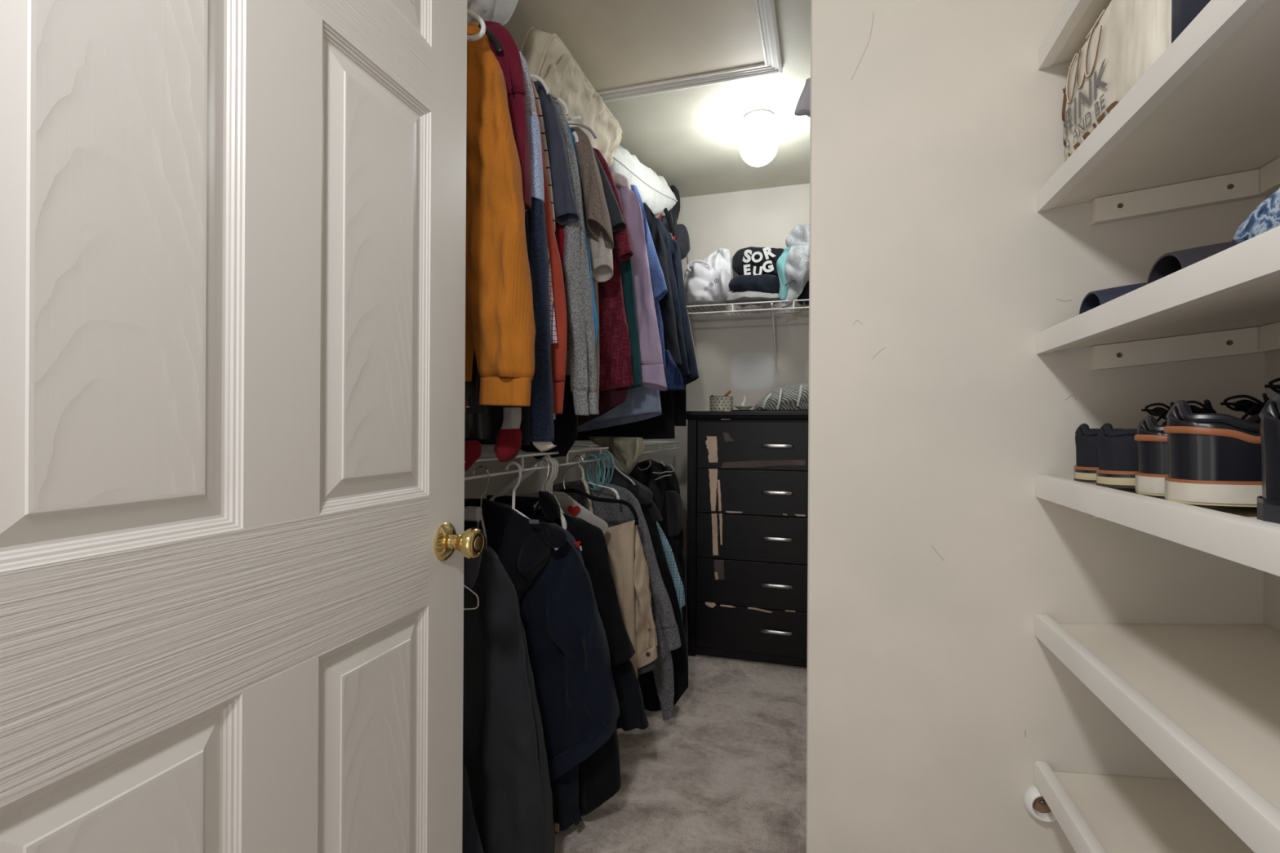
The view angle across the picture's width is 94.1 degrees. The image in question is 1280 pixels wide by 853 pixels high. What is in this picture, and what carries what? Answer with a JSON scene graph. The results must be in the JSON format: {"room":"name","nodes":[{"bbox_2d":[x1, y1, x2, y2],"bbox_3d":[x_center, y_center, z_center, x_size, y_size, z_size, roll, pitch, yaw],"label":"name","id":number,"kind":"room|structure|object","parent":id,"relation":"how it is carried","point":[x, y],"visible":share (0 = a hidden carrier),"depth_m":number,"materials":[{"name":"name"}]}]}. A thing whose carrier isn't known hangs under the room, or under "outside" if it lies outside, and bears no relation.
{"room":"walk-in closet","nodes":[
{"label":"walk-in closet","id":0,"kind":"room"},
{"bbox_2d":[0,0,484,852],"bbox_3d":[-0.471,0.105,0.751,0.170,2.020,0.819,0,0,17],"label":"door","id":1,"kind":"structure","parent":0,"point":[234,542],"depth_m":0.68,"materials":[{"name":"white paint"}]},
{"bbox_2d":[464,440,610,498],"bbox_3d":[-0.938,-0.095,1.192,0.100,2.440,4.920,0,0,17],"label":"wall","id":2,"kind":"structure","parent":0,"point":[473,488],"depth_m":2.48,"materials":[{"name":"paint"}]},
{"bbox_2d":[464,447,608,501],"bbox_3d":[-0.578,0.245,1.545,0.429,0.336,1.712,0,0,17],"label":"wire shelf","id":3,"kind":"object","parent":2,"relation":"attached to","point":[487,454],"visible":0.17,"depth_m":1.83,"materials":[{"name":"white metal"}]},
{"bbox_2d":[464,440,481,471],"bbox_3d":[-0.411,0.071,1.402,0.072,0.079,0.054,0,0,39],"label":"sock","id":4,"kind":"object","parent":3,"relation":"on","point":[473,448],"visible":0.55,"depth_m":1.39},
{"bbox_2d":[464,466,488,546],"bbox_3d":[-0.396,0.204,1.439,0.053,0.217,0.035,0,0,17],"label":"clothes hanger","id":5,"kind":"object","parent":3,"relation":"hanging from","point":[471,513],"visible":0.79,"depth_m":1.43,"materials":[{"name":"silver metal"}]},
{"bbox_2d":[462,545,555,852],"bbox_3d":[-0.415,0.671,1.435,0.406,0.813,0.177,0,0,17],"label":"coat","id":6,"kind":"object","parent":5,"relation":"hanging from","point":[504,755],"visible":0.56,"depth_m":1.39,"materials":[{"name":"fabric"}]},
{"bbox_2d":[463,553,481,589],"bbox_3d":[-0.420,0.322,1.374,0.109,0.115,0.056,0,0,17],"label":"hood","id":7,"kind":"object","parent":6,"relation":"attached to","point":[471,566],"depth_m":1.35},
{"bbox_2d":[464,208,531,444],"bbox_3d":[-0.434,-0.251,1.488,0.327,0.591,0.154,0,0,17],"label":"jacket","id":8,"kind":"object","parent":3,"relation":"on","point":[482,423],"visible":0.2,"depth_m":1.42,"materials":[{"name":"fabric"}]},
{"bbox_2d":[493,407,522,462],"bbox_3d":[-0.327,0.020,1.471,0.066,0.134,0.067,0,0,-21],"label":"sock","id":9,"kind":"object","parent":3,"relation":"hanging from","point":[508,444],"visible":1,"depth_m":1.45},
{"bbox_2d":[505,461,558,550],"bbox_3d":[-0.341,0.210,1.604,0.268,0.232,0.010,0,0,17],"label":"clothes hanger","id":10,"kind":"object","parent":3,"relation":"hanging from","point":[509,464],"visible":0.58,"depth_m":1.60,"materials":[{"name":"white plastic"}]},
{"bbox_2d":[464,497,619,782],"bbox_3d":[-0.305,0.574,1.625,0.503,0.754,0.277,0,0,17],"label":"jacket","id":11,"kind":"object","parent":10,"relation":"hanging from","point":[567,644],"visible":0.56,"depth_m":1.56,"materials":[{"name":"fabric"}]},
{"bbox_2d":[464,497,567,600],"bbox_3d":[-0.335,0.360,1.615,0.328,0.328,0.242,0,0,17],"label":"hood","id":12,"kind":"object","parent":11,"relation":"attached to","point":[525,547],"depth_m":1.56,"materials":[{"name":"fabric"}]},
{"bbox_2d":[577,727,621,816],"bbox_3d":[-0.146,0.938,1.694,0.195,0.344,0.091,0,0,22],"label":"trousers","id":13,"kind":"object","parent":11,"relation":"hanging from","point":[599,775],"visible":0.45,"depth_m":1.65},
{"bbox_2d":[530,458,554,523],"bbox_3d":[-0.290,0.205,1.767,0.087,0.217,0.007,0,0,17],"label":"clothes hanger","id":14,"kind":"object","parent":3,"relation":"hanging from","point":[538,504],"visible":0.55,"depth_m":1.77,"materials":[{"name":"white plastic"}]},
{"bbox_2d":[486,491,648,731],"bbox_3d":[-0.234,0.556,1.808,0.524,0.728,0.156,0,0,8],"label":"jacket","id":15,"kind":"object","parent":14,"relation":"hanging from","point":[594,552],"visible":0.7,"depth_m":1.77,"materials":[{"name":"black fabric"}]},
{"bbox_2d":[554,523,584,564],"bbox_3d":[-0.329,0.360,1.750,0.378,0.158,0.057,0,0,17],"label":"t-shirt","id":16,"kind":"object","parent":14,"relation":"hanging from","point":[571,539],"visible":0.05,"depth_m":1.70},
{"bbox_2d":[520,374,577,459],"bbox_3d":[-0.329,-0.029,1.901,0.284,0.267,0.052,0,0,17],"label":"trousers","id":17,"kind":"object","parent":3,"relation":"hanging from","point":[566,424],"visible":0.33,"depth_m":1.86,"materials":[{"name":"black fabric"}]},
{"bbox_2d":[511,491,608,535],"bbox_3d":[-0.278,0.369,1.934,0.366,0.316,0.048,0,0,17],"label":"t-shirt","id":18,"kind":"object","parent":3,"relation":"hanging from","point":[570,507],"visible":0.18,"depth_m":1.90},
{"bbox_2d":[550,764,582,833],"bbox_3d":[-0.226,0.977,1.646,0.100,0.283,0.136,0,0,-41],"label":"jeans","id":19,"kind":"object","parent":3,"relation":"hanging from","point":[565,788],"visible":0.45,"depth_m":1.60,"materials":[{"name":"fabric"}]},
{"bbox_2d":[556,455,639,524],"bbox_3d":[-0.227,0.235,2.023,0.470,0.277,0.010,0,0,17],"label":"clothes hanger","id":20,"kind":"object","parent":3,"relation":"hanging from","point":[629,505],"visible":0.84,"depth_m":1.99,"materials":[{"name":"black plastic"}]},
{"bbox_2d":[577,453,619,513],"bbox_3d":[-0.145,0.237,2.101,0.135,0.288,0.082,0,0,17],"label":"clothes hanger","id":21,"kind":"object","parent":3,"relation":"hanging from","point":[582,455],"visible":0.73,"depth_m":2.08,"materials":[{"name":"white plastic"}]},
{"bbox_2d":[595,453,608,484],"bbox_3d":[-0.142,0.160,2.235,0.054,0.118,0.024,0,0,17],"label":"clothes hanger","id":22,"kind":"object","parent":3,"relation":"hanging from","point":[602,453],"visible":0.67,"depth_m":2.23,"materials":[{"name":"teal plastic"}]},
{"bbox_2d":[552,480,681,720],"bbox_3d":[-0.099,0.644,2.227,0.538,0.879,0.152,0,0,17],"label":"jacket","id":23,"kind":"object","parent":22,"relation":"hanging from","point":[667,631],"visible":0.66,"depth_m":2.18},
{"bbox_2d":[600,453,612,484],"bbox_3d":[-0.129,0.162,2.281,0.048,0.122,0.043,0,0,17],"label":"clothes hanger","id":24,"kind":"object","parent":3,"relation":"hanging from","point":[605,453],"visible":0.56,"depth_m":2.27,"materials":[{"name":"teal plastic"}]},
{"bbox_2d":[600,467,662,521],"bbox_3d":[-0.035,0.266,2.321,0.246,0.209,0.109,0,0,17],"label":"jacket","id":25,"kind":"object","parent":24,"relation":"hanging from","point":[643,494],"visible":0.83,"depth_m":2.30,"materials":[{"name":"grey fabric"}]},
{"bbox_2d":[637,504,688,711],"bbox_3d":[-0.050,0.761,2.434,0.513,0.976,0.117,0,0,17],"label":"jacket","id":26,"kind":"object","parent":3,"relation":"hanging from","point":[646,681],"visible":0.13,"depth_m":2.36,"materials":[{"name":"black fabric"}]},
{"bbox_2d":[573,440,679,453],"bbox_3d":[-0.097,0.101,3.009,0.418,0.043,0.852,0,0,17],"label":"wire shelf","id":27,"kind":"object","parent":2,"relation":"attached to","point":[590,444],"visible":0.42,"depth_m":2.95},
{"bbox_2d":[586,435,644,475],"bbox_3d":[-0.094,0.118,2.422,0.226,0.154,0.184,0,0,-12],"label":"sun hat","id":28,"kind":"object","parent":27,"relation":"on","point":[628,451],"visible":0.98,"depth_m":2.38,"materials":[{"name":"beige fabric"}]},
{"bbox_2d":[575,391,675,440],"bbox_3d":[-0.146,-0.078,2.686,0.627,0.297,0.051,0,0,17],"label":"trousers","id":29,"kind":"object","parent":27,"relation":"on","point":[662,426],"visible":0.31,"depth_m":2.62,"materials":[{"name":"black fabric"}]},
{"bbox_2d":[629,471,685,608],"bbox_3d":[0.042,0.443,2.503,0.306,0.647,0.050,0,0,20],"label":"shirt","id":30,"kind":"object","parent":27,"relation":"hanging from","point":[677,583],"visible":0.28,"depth_m":2.46,"materials":[{"name":"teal fabric"}]},
{"bbox_2d":[628,459,688,648],"bbox_3d":[0.077,0.624,2.781,0.308,0.940,0.208,0,0,17],"label":"jacket","id":31,"kind":"object","parent":27,"relation":"hanging from","point":[661,479],"visible":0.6,"depth_m":2.73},
{"bbox_3d":[-0.426,-1.015,2.082,0.338,0.052,2.822,0,0,17],"label":"wire shelf","id":32,"kind":"object","parent":2,"relation":"attached to","visible":0},
{"bbox_2d":[466,8,485,40],"bbox_3d":[-0.382,-0.896,1.267,0.123,0.163,0.010,0,0,17],"label":"clothes hanger","id":33,"kind":"object","parent":32,"relation":"hanging from","point":[477,37],"visible":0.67,"depth_m":1.25,"materials":[{"name":"white plastic"}]},
{"bbox_2d":[468,23,502,53],"bbox_3d":[-0.398,-0.926,1.394,0.175,0.134,0.010,0,0,17],"label":"clothes hanger","id":34,"kind":"object","parent":32,"relation":"hanging from","point":[497,46],"visible":0.44,"depth_m":1.37,"materials":[{"name":"black plastic"}]},
{"bbox_2d":[465,21,535,406],"bbox_3d":[-0.419,-0.494,1.371,0.426,0.900,0.145,0,0,24],"label":"sweater","id":35,"kind":"object","parent":34,"relation":"hanging from","point":[500,326],"visible":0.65,"depth_m":1.27,"materials":[{"name":"fabric"}]},
{"bbox_2d":[484,20,531,209],"bbox_3d":[-0.428,-0.625,1.471,0.343,0.692,0.103,0,0,24],"label":"hoodie","id":36,"kind":"object","parent":34,"relation":"hanging from","point":[509,60],"visible":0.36,"depth_m":1.40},
{"bbox_2d":[484,20,525,94],"bbox_3d":[-0.335,-0.879,1.415,0.129,0.190,0.078,0,0,1],"label":"hood","id":37,"kind":"object","parent":36,"relation":"attached to","point":[509,60],"depth_m":1.39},
{"bbox_2d":[466,0,518,25],"bbox_3d":[-0.522,-1.128,1.384,0.325,0.375,0.462,0,0,17],"label":"pillow","id":38,"kind":"object","parent":32,"relation":"on","point":[500,11],"visible":0.18,"depth_m":1.46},
{"bbox_2d":[519,51,556,452],"bbox_3d":[-0.378,-0.452,1.575,0.378,1.031,0.095,0,0,25],"label":"shirt","id":39,"kind":"object","parent":32,"relation":"hanging from","point":[542,426],"visible":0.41,"depth_m":1.49,"materials":[{"name":"blue fabric"}]},
{"bbox_2d":[547,249,557,343],"bbox_3d":[-0.381,-0.485,1.615,0.349,0.531,0.051,0,0,17],"label":"shirt","id":40,"kind":"object","parent":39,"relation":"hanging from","point":[553,323],"visible":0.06,"depth_m":1.56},
{"bbox_2d":[532,80,555,231],"bbox_3d":[-0.377,-0.766,1.707,0.299,0.442,0.034,0,0,17],"label":"t-shirt","id":41,"kind":"object","parent":32,"relation":"hanging from","point":[538,103],"visible":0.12,"depth_m":1.67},
{"bbox_2d":[530,77,567,419],"bbox_3d":[-0.357,-0.491,1.673,0.358,0.946,0.088,0,0,25],"label":"sweatshirt","id":42,"kind":"object","parent":32,"relation":"hanging from","point":[558,351],"visible":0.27,"depth_m":1.59,"materials":[{"name":"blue fabric"}]},
{"bbox_2d":[533,80,579,225],"bbox_3d":[-0.336,-0.620,1.758,0.350,0.794,0.076,0,0,24],"label":"t-shirt","id":43,"kind":"object","parent":32,"relation":"hanging from","point":[566,211],"visible":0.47,"depth_m":1.69,"materials":[{"name":"fabric"}]},
{"bbox_2d":[555,220,567,375],"bbox_3d":[-0.354,-0.410,1.795,0.296,0.515,0.051,0,0,20],"label":"t-shirt","id":44,"kind":"object","parent":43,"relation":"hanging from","point":[559,233],"visible":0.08,"depth_m":1.75,"materials":[{"name":"red fabric"}]},
{"bbox_2d":[519,26,623,166],"bbox_3d":[-0.249,-1.071,2.101,0.238,0.294,0.662,0,0,17],"label":"cushion","id":45,"kind":"object","parent":32,"relation":"on","point":[547,57],"visible":0.39,"depth_m":1.92,"materials":[{"name":"beige fabric"}]},
{"bbox_2d":[544,94,599,415],"bbox_3d":[-0.306,-0.527,1.807,0.380,0.988,0.119,0,0,17],"label":"sweatshirt","id":46,"kind":"object","parent":32,"relation":"hanging from","point":[578,286],"visible":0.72,"depth_m":1.74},
{"bbox_2d":[565,115,580,120],"bbox_3d":[-0.262,-0.964,1.853,0.163,0.058,0.006,0,0,17],"label":"clothes hanger","id":47,"kind":"object","parent":32,"relation":"hanging from","point":[575,117],"visible":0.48,"depth_m":1.83,"materials":[{"name":"white plastic"}]},
{"bbox_2d":[566,120,598,346],"bbox_3d":[-0.184,-0.587,1.841,0.122,0.732,0.049,0,0,29],"label":"shirt","id":48,"kind":"object","parent":47,"relation":"hanging from","point":[594,311],"visible":0.2,"depth_m":1.82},
{"bbox_2d":[571,131,578,142],"bbox_3d":[-0.262,-0.939,1.879,0.148,0.106,0.007,0,0,17],"label":"clothes hanger","id":49,"kind":"object","parent":32,"relation":"hanging from","point":[574,133],"visible":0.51,"depth_m":1.86,"materials":[{"name":"white plastic"}]},
{"bbox_2d":[569,126,613,248],"bbox_3d":[-0.268,-0.764,1.925,0.378,0.381,0.122,0,0,17],"label":"t-shirt","id":50,"kind":"object","parent":49,"relation":"hanging from","point":[596,213],"visible":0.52,"depth_m":1.86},
{"bbox_2d":[566,231,613,405],"bbox_3d":[-0.249,-0.430,2.024,0.354,0.744,0.085,0,0,28],"label":"t-shirt","id":51,"kind":"object","parent":32,"relation":"hanging from","point":[601,256],"visible":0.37,"depth_m":1.95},
{"bbox_2d":[577,147,634,426],"bbox_3d":[-0.178,-0.488,2.190,0.378,1.013,0.133,0,0,30],"label":"shirt","id":52,"kind":"object","parent":32,"relation":"hanging from","point":[615,372],"visible":0.54,"depth_m":2.13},
{"bbox_2d":[620,257,641,389],"bbox_3d":[-0.049,-0.420,2.207,0.116,0.570,0.044,0,0,11],"label":"shirt","id":53,"kind":"object","parent":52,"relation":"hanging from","point":[627,277],"visible":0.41,"depth_m":2.19,"materials":[{"name":"teal fabric"}]},
{"bbox_2d":[592,147,626,295],"bbox_3d":[-0.222,-0.556,2.084,0.372,0.839,0.086,0,0,27],"label":"t-shirt","id":54,"kind":"object","parent":32,"relation":"hanging from","point":[617,220],"visible":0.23,"depth_m":2.00,"materials":[{"name":"fabric"}]},
{"bbox_2d":[577,385,662,431],"bbox_3d":[-0.120,-0.443,2.426,0.432,0.941,0.150,0,0,17],"label":"dress shirt","id":55,"kind":"object","parent":32,"relation":"hanging from","point":[642,402],"visible":0.14,"depth_m":2.37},
{"bbox_2d":[611,172,667,391],"bbox_3d":[-0.110,-0.561,2.316,0.455,0.847,0.102,0,0,21],"label":"dress shirt","id":56,"kind":"object","parent":32,"relation":"hanging from","point":[652,371],"visible":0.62,"depth_m":2.25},
{"bbox_2d":[608,144,677,217],"bbox_3d":[-0.118,-1.124,2.782,0.354,0.306,0.826,0,0,23],"label":"pillow","id":57,"kind":"object","parent":32,"relation":"on","point":[654,190],"visible":0.33,"depth_m":2.70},
{"bbox_2d":[630,184,667,368],"bbox_3d":[-0.072,-0.630,2.536,0.392,0.774,0.109,0,0,17],"label":"shirt","id":58,"kind":"object","parent":32,"relation":"hanging from","point":[660,290],"visible":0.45,"depth_m":2.46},
{"bbox_2d":[643,203,681,367],"bbox_3d":[-0.001,-0.529,2.717,0.418,0.953,0.112,0,0,30],"label":"suit jacket","id":59,"kind":"object","parent":32,"relation":"hanging from","point":[666,303],"visible":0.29,"depth_m":2.62,"materials":[{"name":"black fabric"}]},
{"bbox_2d":[657,204,676,242],"bbox_3d":[0.108,-0.986,3.045,0.201,0.348,0.193,0,0,17],"label":"backpack","id":60,"kind":"object","parent":32,"relation":"hanging from","point":[669,220],"visible":0.26,"depth_m":3.03,"materials":[{"name":"black fabric"}]},
{"bbox_2d":[658,350,684,391],"bbox_3d":[0.124,-0.241,2.552,0.140,0.178,0.112,0,0,17],"label":"blouse","id":61,"kind":"object","parent":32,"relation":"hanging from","point":[674,381],"visible":0.49,"depth_m":2.53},
{"bbox_2d":[655,217,688,377],"bbox_3d":[0.143,-0.599,2.764,0.178,0.755,0.082,0,0,17],"label":"suit jacket","id":62,"kind":"object","parent":32,"relation":"hanging from","point":[684,371],"visible":0.49,"depth_m":2.74,"materials":[{"name":"blue fabric"}]},
{"bbox_2d":[668,237,698,426],"bbox_3d":[0.084,-0.470,2.940,0.445,0.935,0.124,0,0,31],"label":"suit jacket","id":63,"kind":"object","parent":32,"relation":"hanging from","point":[679,398],"visible":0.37,"depth_m":2.84,"materials":[{"name":"fabric"}]},
{"bbox_2d":[604,520,657,678],"bbox_3d":[-0.027,0.579,1.984,0.197,0.545,0.132,0,0,-30],"label":"jacket","id":64,"kind":"object","parent":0,"point":[629,568],"visible":0.78,"depth_m":1.96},
{"bbox_2d":[554,653,807,852],"bbox_3d":[0.009,1.160,0.948,2.068,0.060,5.020,0,0,17],"label":"floor","id":65,"kind":"structure","parent":0,"point":[726,773],"depth_m":1.95,"materials":[{"name":"carpet"}]},
{"bbox_2d":[462,762,484,852],"bbox_3d":[-0.471,0.906,1.321,0.366,0.353,0.086,0,0,13],"label":"trousers","id":66,"kind":"object","parent":65,"relation":"on","point":[471,842],"visible":0.17,"depth_m":1.28,"materials":[{"name":"fabric"}]},
{"bbox_2d":[685,409,808,666],"bbox_3d":[0.706,0.527,3.001,0.910,1.214,0.457,0,0,17],"label":"dresser","id":67,"kind":"object","parent":65,"relation":"on","point":[747,544],"visible":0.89,"depth_m":2.85,"materials":[{"name":"black wood"}]},
{"bbox_2d":[709,395,733,411],"bbox_3d":[0.414,-0.114,3.034,0.124,0.078,0.124,0,0,17],"label":"basket","id":68,"kind":"object","parent":67,"relation":"on","point":[717,403],"visible":0.94,"depth_m":2.98,"materials":[{"name":"beige ceramic"}]},
{"bbox_2d":[754,382,808,410],"bbox_3d":[0.788,-0.146,2.991,0.418,0.140,0.265,0,0,17],"label":"sweater","id":69,"kind":"object","parent":67,"relation":"on","point":[795,397],"visible":0.56,"depth_m":2.91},
{"bbox_2d":[604,0,810,197],"bbox_3d":[0.024,-1.340,0.948,2.068,0.060,5.020,0,0,17],"label":"ceiling","id":70,"kind":"structure","parent":0,"point":[691,138],"depth_m":2.59,"materials":[{"name":"paint"}]},
{"bbox_2d":[502,0,782,102],"bbox_3d":[-0.089,-1.301,1.813,0.950,0.019,1.050,0,0,17],"label":"attic hatch","id":71,"kind":"object","parent":70,"relation":"attached to","point":[625,49],"visible":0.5,"depth_m":2.00,"materials":[{"name":"paint"}]},
{"bbox_2d":[739,109,777,166],"bbox_3d":[0.502,-1.207,2.518,0.158,0.201,0.158,0,0,17],"label":"ceiling light","id":72,"kind":"object","parent":70,"relation":"attached to","point":[758,146],"visible":1,"depth_m":2.47,"materials":[{"name":"glass"}]},
{"bbox_2d":[612,183,809,596],"bbox_3d":[0.646,-0.086,3.328,1.860,2.440,0.100,0,0,17],"label":"wall","id":73,"kind":"structure","parent":0,"point":[735,354],"depth_m":3.31,"materials":[{"name":"paint"}]},
{"bbox_2d":[676,223,689,264],"bbox_3d":[0.233,-0.903,3.228,0.103,0.332,0.320,0,0,17],"label":"baseball cap","id":74,"kind":"object","parent":73,"relation":"hanging from","point":[682,236],"visible":0.55,"depth_m":3.11,"materials":[{"name":"fabric"}]},
{"bbox_2d":[686,298,808,370],"bbox_3d":[0.596,-0.454,3.141,1.632,0.336,0.335,0,0,17],"label":"wire shelf","id":75,"kind":"object","parent":73,"relation":"attached to","point":[772,308],"visible":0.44,"depth_m":3.06,"materials":[{"name":"white metal"}]},
{"bbox_2d":[684,248,733,306],"bbox_3d":[0.362,-0.804,3.170,0.260,0.301,0.333,0,0,17],"label":"t-shirt","id":76,"kind":"object","parent":75,"relation":"on","point":[707,282],"visible":0.93,"depth_m":3.12,"materials":[{"name":"white fabric"}]},
{"bbox_2d":[724,290,780,306],"bbox_3d":[0.593,-0.677,3.105,0.296,0.067,0.242,0,0,17],"label":"t-shirt","id":77,"kind":"object","parent":75,"relation":"on","point":[732,297],"visible":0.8,"depth_m":3.04,"materials":[{"name":"grey fabric"}]},
{"bbox_2d":[728,274,779,293],"bbox_3d":[0.589,-0.719,3.077,0.258,0.122,0.159,0,0,17],"label":"t-shirt","id":78,"kind":"object","parent":77,"relation":"on","point":[765,283],"visible":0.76,"depth_m":3.02,"materials":[{"name":"blue fabric"}]},
{"bbox_2d":[732,246,784,277],"bbox_3d":[0.642,-0.863,3.150,0.306,0.182,0.186,0,0,17],"label":"t-shirt","id":79,"kind":"object","parent":78,"relation":"on","point":[751,260],"visible":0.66,"depth_m":3.08,"materials":[{"name":"black fabric"}]},
{"bbox_2d":[776,247,790,302],"bbox_3d":[0.711,-0.753,2.966,0.073,0.268,0.088,0,0,-12],"label":"t-shirt","id":80,"kind":"object","parent":75,"relation":"on","point":[780,264],"visible":0.8,"depth_m":2.94,"materials":[{"name":"teal fabric"}]},
{"bbox_2d":[781,223,809,307],"bbox_3d":[0.838,-0.800,2.968,0.249,0.421,0.251,0,0,17],"label":"sweatshirt","id":81,"kind":"object","parent":75,"relation":"on","point":[797,267],"visible":0.63,"depth_m":2.90,"materials":[{"name":"grey fabric"}]},
{"bbox_2d":[785,223,809,248],"bbox_3d":[0.852,-0.926,3.001,0.234,0.169,0.178,0,0,1],"label":"hood","id":82,"kind":"object","parent":81,"relation":"attached to","point":[799,236],"depth_m":2.94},
{"bbox_2d":[796,280,808,305],"bbox_3d":[0.893,-0.687,3.051,0.179,0.110,0.180,0,0,17],"label":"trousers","id":83,"kind":"object","parent":75,"relation":"on","point":[805,294],"visible":0.22,"depth_m":3.00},
{"bbox_2d":[805,0,1266,852],"bbox_3d":[0.725,-0.086,1.089,0.799,2.440,0.111,0,0,17],"label":"wall partition","id":84,"kind":"structure","parent":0,"point":[934,698],"depth_m":1.08,"materials":[{"name":"paint"}]},
{"bbox_2d":[1023,785,1056,822],"bbox_3d":[0.697,0.653,1.028,0.058,0.058,0.021,0,0,17],"label":"socket","id":85,"kind":"object","parent":84,"relation":"attached to","point":[1034,802],"visible":0.67,"depth_m":1.03,"materials":[{"name":"white plastic"}]},
{"bbox_2d":[1032,796,1051,813],"bbox_3d":[0.699,0.653,1.034,0.036,0.035,0.002,0,0,17],"label":"hole","id":86,"kind":"object","parent":85,"relation":"attached to","point":[1039,805],"depth_m":1.03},
{"bbox_2d":[1263,189,1279,631],"bbox_3d":[0.627,-0.086,-0.404,0.100,2.440,2.800,0,0,17],"label":"wall niche","id":87,"kind":"object","parent":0,"point":[1272,358],"depth_m":0.93,"materials":[{"name":"paint"}]},
{"bbox_2d":[1038,0,1111,69],"bbox_3d":[0.646,-0.634,0.350,0.315,0.083,1.350,0,0,17],"label":"shelf","id":88,"kind":"object","parent":87,"relation":"attached to","point":[1068,33],"visible":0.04,"depth_m":0.95,"materials":[{"name":"paint"}]},
{"bbox_2d":[1034,760,1254,852],"bbox_3d":[0.639,0.610,0.350,0.315,0.083,1.350,0,0,17],"label":"shelf","id":89,"kind":"object","parent":87,"relation":"attached to","point":[1096,813],"visible":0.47,"depth_m":0.90,"materials":[{"name":"paint"}]},
{"bbox_2d":[1035,613,1279,852],"bbox_3d":[0.641,0.354,0.350,0.315,0.083,1.350,0,0,17],"label":"shelf","id":90,"kind":"object","parent":87,"relation":"attached to","point":[1204,699],"visible":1,"depth_m":0.74,"materials":[{"name":"paint"}]},
{"bbox_2d":[1035,474,1279,576],"bbox_3d":[0.642,0.111,0.350,0.315,0.083,1.350,0,0,17],"label":"shelf","id":91,"kind":"object","parent":87,"relation":"attached to","point":[1236,534],"visible":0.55,"depth_m":0.63,"materials":[{"name":"paint"}]},
{"bbox_2d":[1074,401,1174,483],"bbox_3d":[0.811,0.025,0.877,0.289,0.120,0.102,0,0,17],"label":"shoe","id":92,"kind":"object","parent":91,"relation":"on","point":[1086,437],"visible":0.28,"depth_m":0.90,"materials":[{"name":"black leather"}]},
{"bbox_2d":[1096,399,1246,488],"bbox_3d":[0.787,0.025,0.799,0.288,0.121,0.102,0,0,26],"label":"shoe","id":93,"kind":"object","parent":91,"relation":"on","point":[1117,448],"visible":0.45,"depth_m":0.82,"materials":[{"name":"black leather"}]},
{"bbox_2d":[1133,392,1269,496],"bbox_3d":[0.761,0.023,0.703,0.292,0.124,0.102,0,0,17],"label":"shoe","id":94,"kind":"object","parent":91,"relation":"on","point":[1151,438],"visible":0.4,"depth_m":0.73,"materials":[{"name":"black leather"}]},
{"bbox_2d":[1163,377,1279,506],"bbox_3d":[0.728,0.015,0.617,0.292,0.139,0.117,0,0,17],"label":"shoe","id":95,"kind":"object","parent":91,"relation":"on","point":[1215,459],"visible":0.91,"depth_m":0.63,"materials":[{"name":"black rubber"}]},
{"bbox_2d":[1257,393,1279,524],"bbox_3d":[0.677,0.015,0.460,0.288,0.140,0.114,0,0,17],"label":"shoe","id":96,"kind":"object","parent":91,"relation":"on","point":[1268,504],"visible":1,"depth_m":0.52,"materials":[{"name":"rubber"}]},
{"bbox_2d":[1036,225,1279,370],"bbox_3d":[0.643,-0.138,0.350,0.315,0.083,1.350,0,0,17],"label":"shelf","id":97,"kind":"object","parent":87,"relation":"attached to","point":[1224,303],"visible":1,"depth_m":0.77,"materials":[{"name":"paint"}]},
{"bbox_2d":[1079,282,1146,314],"bbox_3d":[0.810,-0.184,0.883,0.252,0.070,0.086,0,0,17],"label":"sandal","id":98,"kind":"object","parent":97,"relation":"on","point":[1092,300],"visible":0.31,"depth_m":0.89,"materials":[{"name":"blue plastic"}]},
{"bbox_2d":[1146,240,1235,284],"bbox_3d":[0.748,-0.185,0.681,0.252,0.070,0.086,0,0,17],"label":"sandal","id":99,"kind":"object","parent":97,"relation":"on","point":[1167,264],"visible":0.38,"depth_m":0.69,"materials":[{"name":"plastic"}]},
{"bbox_2d":[1231,187,1279,244],"bbox_3d":[0.670,-0.198,0.485,0.210,0.108,0.192,0,0,17],"label":"cloth bag","id":100,"kind":"object","parent":97,"relation":"on","point":[1265,217],"visible":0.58,"depth_m":0.56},
{"bbox_2d":[1037,0,1279,225],"bbox_3d":[0.645,-0.386,0.350,0.315,0.083,1.350,0,0,17],"label":"shelf","id":101,"kind":"object","parent":87,"relation":"attached to","point":[1200,127],"visible":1,"depth_m":0.78,"materials":[{"name":"paint"}]},
{"bbox_2d":[1062,0,1171,160],"bbox_3d":[0.722,-0.510,0.861,0.127,0.215,0.316,0,0,17],"label":"tote bag","id":102,"kind":"object","parent":101,"relation":"on","point":[1130,36],"visible":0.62,"depth_m":0.82,"materials":[{"name":"fabric"}]},
{"bbox_2d":[1171,0,1210,43],"bbox_3d":[0.685,-0.480,0.595,0.191,0.168,0.154,0,0,17],"label":"jeans","id":103,"kind":"object","parent":101,"relation":"on","point":[1183,11],"visible":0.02,"depth_m":0.67,"materials":[{"name":"blue fabric"}]},
{"bbox_3d":[1.174,-0.083,2.060,0.100,2.440,2.010,0,0,17],"label":"wall","id":104,"kind":"structure","parent":0,"visible":0},
{"bbox_3d":[0.881,-0.997,2.011,0.428,0.052,1.642,0,0,17],"label":"wire shelf","id":105,"kind":"object","parent":104,"relation":"attached to","visible":0},
{"bbox_2d":[794,77,810,117],"bbox_3d":[0.643,-1.067,1.920,0.281,0.110,0.174,0,0,17],"label":"t-shirt","id":106,"kind":"object","parent":105,"relation":"on","point":[803,105],"visible":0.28,"depth_m":1.92,"materials":[{"name":"grey fabric"}]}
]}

